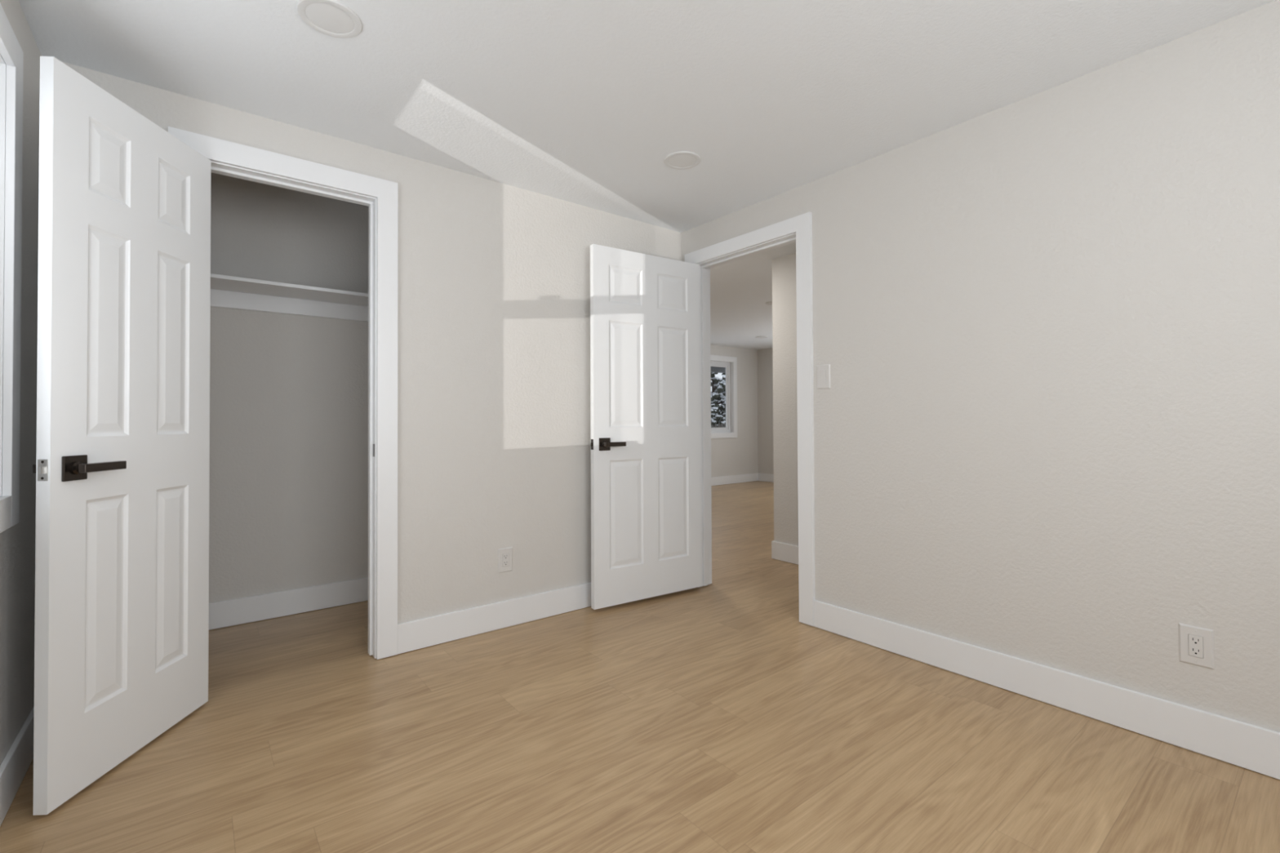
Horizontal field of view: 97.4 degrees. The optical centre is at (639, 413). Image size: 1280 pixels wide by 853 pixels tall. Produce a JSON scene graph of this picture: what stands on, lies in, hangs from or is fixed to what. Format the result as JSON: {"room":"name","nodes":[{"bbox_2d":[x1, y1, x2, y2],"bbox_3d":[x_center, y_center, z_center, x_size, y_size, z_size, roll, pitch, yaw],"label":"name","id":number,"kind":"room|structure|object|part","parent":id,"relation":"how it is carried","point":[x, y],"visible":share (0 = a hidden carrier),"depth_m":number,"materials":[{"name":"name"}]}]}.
{"room":"empty bedroom","nodes":[
{"label":"empty bedroom","id":0,"kind":"room"},
{"bbox_2d":[0,0,41,764],"bbox_3d":[-1.226,-0.072,0.796,0.120,2.286,4.700,0,-1,-38],"label":"wall","id":1,"kind":"structure","parent":0,"point":[18,542],"depth_m":1.72,"materials":[{"name":"white paint"}]},
{"bbox_2d":[0,3,23,533],"bbox_3d":[-1.478,-0.370,1.131,0.138,1.344,1.092,0,-1,-38],"label":"window","id":2,"kind":"structure","parent":1,"relation":"in","point":[11,55],"depth_m":1.53,"materials":[{"name":"white wood"}]},
{"bbox_2d":[0,706,34,826],"bbox_3d":[-0.887,0.996,0.468,0.014,0.134,3.550,0,-1,-38],"label":"baseboard","id":3,"kind":"structure","parent":1,"relation":"attached to","point":[16,762],"depth_m":1.60,"materials":[{"name":"white wood"}]},
{"bbox_2d":[208,172,368,603],"bbox_3d":[-1.942,-0.100,3.158,1.690,2.406,0.110,0,-1,-38],"label":"wall","id":4,"kind":"structure","parent":0,"point":[288,469],"depth_m":3.08,"materials":[{"name":"white paint"}]},
{"bbox_2d":[208,577,368,630],"bbox_3d":[-1.893,1.034,3.099,1.676,0.134,0.014,0,-1,-38],"label":"baseboard","id":5,"kind":"structure","parent":4,"relation":"attached to","point":[226,613],"depth_m":3.06,"materials":[{"name":"white wood"}]},
{"bbox_2d":[210,273,368,321],"bbox_3d":[-1.816,-0.604,3.002,1.690,0.106,0.303,0,-1,-38],"label":"closet shelf","id":6,"kind":"object","parent":4,"relation":"attached to","point":[226,291],"visible":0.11,"depth_m":3.01,"materials":[{"name":"white wood"}]},
{"bbox_2d":[61,61,681,623],"bbox_3d":[-0.896,-0.049,2.811,2.900,2.286,0.110,0,-1,-38],"label":"wall","id":7,"kind":"structure","parent":0,"point":[494,395],"depth_m":2.82,"materials":[{"name":"white paint"}]},
{"bbox_2d":[32,56,210,815],"bbox_3d":[-1.622,0.054,1.813,0.139,2.038,0.633,0,-1,-4],"label":"door","id":8,"kind":"structure","parent":7,"relation":"in","point":[121,468],"depth_m":1.71,"materials":[{"name":"white wood"}]},
{"bbox_3d":[-1.669,0.153,1.616,0.020,0.024,0.134,0,-1,-4],"label":"lever","id":9,"kind":"part","parent":8,"relation":"part of","materials":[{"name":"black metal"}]},
{"bbox_3d":[-1.603,0.151,1.509,0.025,0.058,0.002,0,-1,-4],"label":"latch plate","id":10,"kind":"part","parent":8,"relation":"part of","materials":[{"name":"silver metal"}]},
{"bbox_3d":[-1.586,0.152,1.577,0.008,0.070,0.070,0,-1,-4],"label":"handle","id":11,"kind":"part","parent":8,"relation":"part of","materials":[{"name":"black metal"}]},
{"bbox_3d":[-1.551,0.152,1.624,0.020,0.024,0.134,0,-1,-4],"label":"lever","id":12,"kind":"part","parent":8,"relation":"part of","materials":[{"name":"black metal"}]},
{"bbox_2d":[168,126,397,659],"bbox_3d":[-1.457,0.016,2.355,0.805,2.143,0.128,0,-1,-38],"label":"door frame","id":13,"kind":"structure","parent":7,"relation":"attached to","point":[228,158],"depth_m":2.52,"materials":[{"name":"white wood"}]},
{"bbox_3d":[-1.196,0.164,2.526,0.002,0.057,0.028,0,-1,-38],"label":"strike plate","id":14,"kind":"part","parent":13,"relation":"part of","materials":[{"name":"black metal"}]},
{"bbox_2d":[397,582,591,653],"bbox_3d":[-0.853,1.025,2.749,2.872,0.134,0.014,0,-1,-38],"label":"baseboard","id":15,"kind":"structure","parent":7,"relation":"attached to","point":[423,633],"depth_m":2.82,"materials":[{"name":"white wood"}]},
{"bbox_2d":[497,546,512,573],"bbox_3d":[-0.691,0.750,2.886,0.079,0.122,0.008,0,-1,-38],"label":"wall outlet","id":16,"kind":"object","parent":7,"relation":"attached to","point":[504,555],"visible":1,"depth_m":2.88,"materials":[{"name":"white plastic"}]},
{"bbox_2d":[502,552,508,567],"bbox_3d":[-0.690,0.750,2.885,0.033,0.067,0.005,0,-1,-38],"label":"receptacle","id":17,"kind":"object","parent":16,"relation":"attached to","point":[505,555],"depth_m":2.88,"materials":[{"name":"white plastic"}]},
{"bbox_2d":[0,480,1279,852],"bbox_3d":[1.139,1.166,4.454,8.380,0.120,7.530,0,-1,-38],"label":"floor","id":18,"kind":"structure","parent":0,"point":[709,718],"depth_m":1.76,"materials":[{"name":"brown wood"}]},
{"bbox_2d":[18,0,1275,350],"bbox_3d":[1.127,-1.290,4.485,8.380,0.220,7.530,0,-1,-38],"label":"ceiling","id":19,"kind":"structure","parent":0,"point":[584,103],"depth_m":1.99,"materials":[{"name":"white paint"}]},
{"bbox_2d":[296,0,362,38],"bbox_3d":[-0.942,-1.202,1.709,0.174,0.007,0.174,0,-1,-38],"label":"recessed light","id":20,"kind":"object","parent":19,"relation":"in","point":[332,18],"visible":1,"depth_m":1.70,"materials":[{"name":"white plastic"}]},
{"bbox_2d":[663,151,701,169],"bbox_3d":[0.200,-1.195,2.655,0.174,0.007,0.174,0,-1,-38],"label":"recessed light","id":21,"kind":"object","parent":19,"relation":"in","point":[682,160],"visible":1,"depth_m":2.65,"materials":[{"name":"white plastic"}]},
{"bbox_2d":[710,344,758,477],"bbox_3d":[0.025,0.016,8.285,5.340,2.286,0.130,0,-1,-38],"label":"wall","id":22,"kind":"structure","parent":0,"point":[739,455],"depth_m":9.56,"materials":[{"name":"white paint"}]},
{"bbox_2d":[711,366,725,373],"bbox_3d":[-0.513,-0.893,8.487,5.940,0.205,0.830,0,-1,-38],"label":"eave","id":23,"kind":"object","parent":22,"relation":"attached to","point":[713,369],"visible":0.11,"depth_m":10.44,"materials":[{"name":"grey"}]},
{"bbox_2d":[711,355,737,438],"bbox_3d":[0.886,-0.277,8.954,1.802,1.354,0.138,0,-1,-38],"label":"window","id":24,"kind":"structure","parent":22,"relation":"in","point":[730,363],"depth_m":9.42,"materials":[{"name":"white wood"}]},
{"bbox_3d":[1.164,-0.275,9.201,0.780,1.078,0.024,0,-1,-38],"label":"sash","id":25,"kind":"part","parent":24,"relation":"part of","materials":[{"name":"white plastic"}]},
{"bbox_3d":[0.867,-0.277,8.979,1.620,1.178,0.065,0,-1,-38],"label":"frame","id":26,"kind":"part","parent":24,"relation":"part of","materials":[{"name":"white plastic"}]},
{"bbox_2d":[711,473,758,485],"bbox_3d":[0.066,1.089,8.209,5.100,0.134,0.014,0,-1,-38],"label":"baseboard","id":27,"kind":"structure","parent":22,"relation":"attached to","point":[724,480],"depth_m":9.39,"materials":[{"name":"white wood"}]},
{"bbox_2d":[757,347,773,482],"bbox_3d":[3.284,0.003,8.366,0.130,2.286,3.790,0,-1,-38],"label":"wall","id":28,"kind":"structure","parent":0,"point":[765,357],"depth_m":9.68,"materials":[{"name":"white paint"}]},
{"bbox_2d":[758,473,773,482],"bbox_3d":[3.198,1.077,8.351,0.014,0.134,3.652,0,-1,-38],"label":"baseboard","id":29,"kind":"structure","parent":28,"relation":"attached to","point":[762,477],"depth_m":9.64,"materials":[{"name":"white wood"}]},
{"bbox_2d":[772,253,798,546],"bbox_3d":[3.790,-0.052,4.207,4.240,2.286,3.580,0,-1,-38],"label":"wall","id":30,"kind":"structure","parent":0,"point":[784,268],"depth_m":4.21,"materials":[{"name":"white paint"}]},
{"bbox_2d":[771,540,798,564],"bbox_3d":[3.785,1.022,4.194,4.254,0.134,3.594,0,-1,-38],"label":"baseboard","id":31,"kind":"structure","parent":30,"relation":"attached to","point":[788,553],"depth_m":4.18,"materials":[{"name":"white wood"}]},
{"bbox_2d":[680,0,1279,732],"bbox_3d":[1.386,-0.065,2.354,0.110,2.286,3.660,0,-1,-38],"label":"wall","id":32,"kind":"structure","parent":0,"point":[1046,323],"depth_m":2.03,"materials":[{"name":"white paint"}]},
{"bbox_2d":[590,244,701,609],"bbox_3d":[0.051,0.069,3.317,0.785,2.012,0.139,0,-1,-34],"label":"door","id":33,"kind":"structure","parent":32,"relation":"in","point":[645,318],"depth_m":3.28,"materials":[{"name":"white wood"}]},
{"bbox_3d":[-0.197,0.169,3.123,0.070,0.070,0.008,0,-1,-34],"label":"handle","id":34,"kind":"part","parent":33,"relation":"part of","materials":[{"name":"black metal"}]},
{"bbox_3d":[-0.138,0.169,3.117,0.134,0.024,0.020,0,-1,-34],"label":"lever","id":35,"kind":"part","parent":33,"relation":"part of","materials":[{"name":"black metal"}]},
{"bbox_2d":[684,211,815,626],"bbox_3d":[0.642,0.025,3.292,0.146,2.129,0.944,0,-1,-38],"label":"door frame","id":36,"kind":"structure","parent":32,"relation":"attached to","point":[797,229],"depth_m":2.94,"materials":[{"name":"white wood"}]},
{"bbox_3d":[0.692,0.025,3.332,0.018,2.129,0.944,0,-1,-38],"label":"hall casing","id":37,"kind":"part","parent":36,"relation":"part of","materials":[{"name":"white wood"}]},
{"bbox_2d":[817,364,830,389],"bbox_3d":[0.926,-0.187,2.839,0.010,0.122,0.076,0,-1,-38],"label":"light switch","id":38,"kind":"object","parent":32,"relation":"attached to","point":[823,371],"visible":1,"depth_m":2.83,"materials":[{"name":"white plastic"}]},
{"bbox_2d":[813,600,1279,779],"bbox_3d":[1.685,1.002,1.869,0.014,0.134,2.556,0,-1,-38],"label":"baseboard","id":39,"kind":"structure","parent":32,"relation":"attached to","point":[1246,745],"depth_m":2.01,"materials":[{"name":"white wood"}]},
{"bbox_2d":[1178,622,1213,669],"bbox_3d":[1.761,0.736,1.780,0.008,0.122,0.079,0,-1,-38],"label":"wall outlet","id":40,"kind":"object","parent":32,"relation":"attached to","point":[1196,644],"visible":1,"depth_m":1.78,"materials":[{"name":"white plastic"}]},
{"bbox_2d":[1188,634,1203,658],"bbox_3d":[1.760,0.736,1.779,0.005,0.067,0.033,0,-1,-38],"label":"receptacle","id":41,"kind":"object","parent":40,"relation":"attached to","point":[1195,641],"depth_m":1.78,"materials":[{"name":"white plastic"}]},
{"label":"outside","id":42,"kind":"structure","parent":0,"visible":0},
{"bbox_3d":[1.914,1.770,17.694,100.000,0.100,100.000,0,-1,-38],"label":"ground","id":43,"kind":"structure","parent":42,"visible":0},
{"bbox_2d":[711,372,725,427],"bbox_3d":[2.237,-0.026,16.781,2.052,3.478,2.077,0,-1,17],"label":"tree","id":44,"kind":"object","parent":43,"relation":"on","point":[718,396],"visible":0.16,"depth_m":16.34,"materials":[{"name":"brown plant"}]},
{"bbox_2d":[711,422,725,427],"bbox_3d":[1.598,0.950,14.555,4.200,1.464,0.050,0,-1,-38],"label":"picket fence","id":45,"kind":"object","parent":43,"relation":"on","point":[718,425],"visible":0.02,"depth_m":14.94,"materials":[{"name":"grey wood"}]}
]}

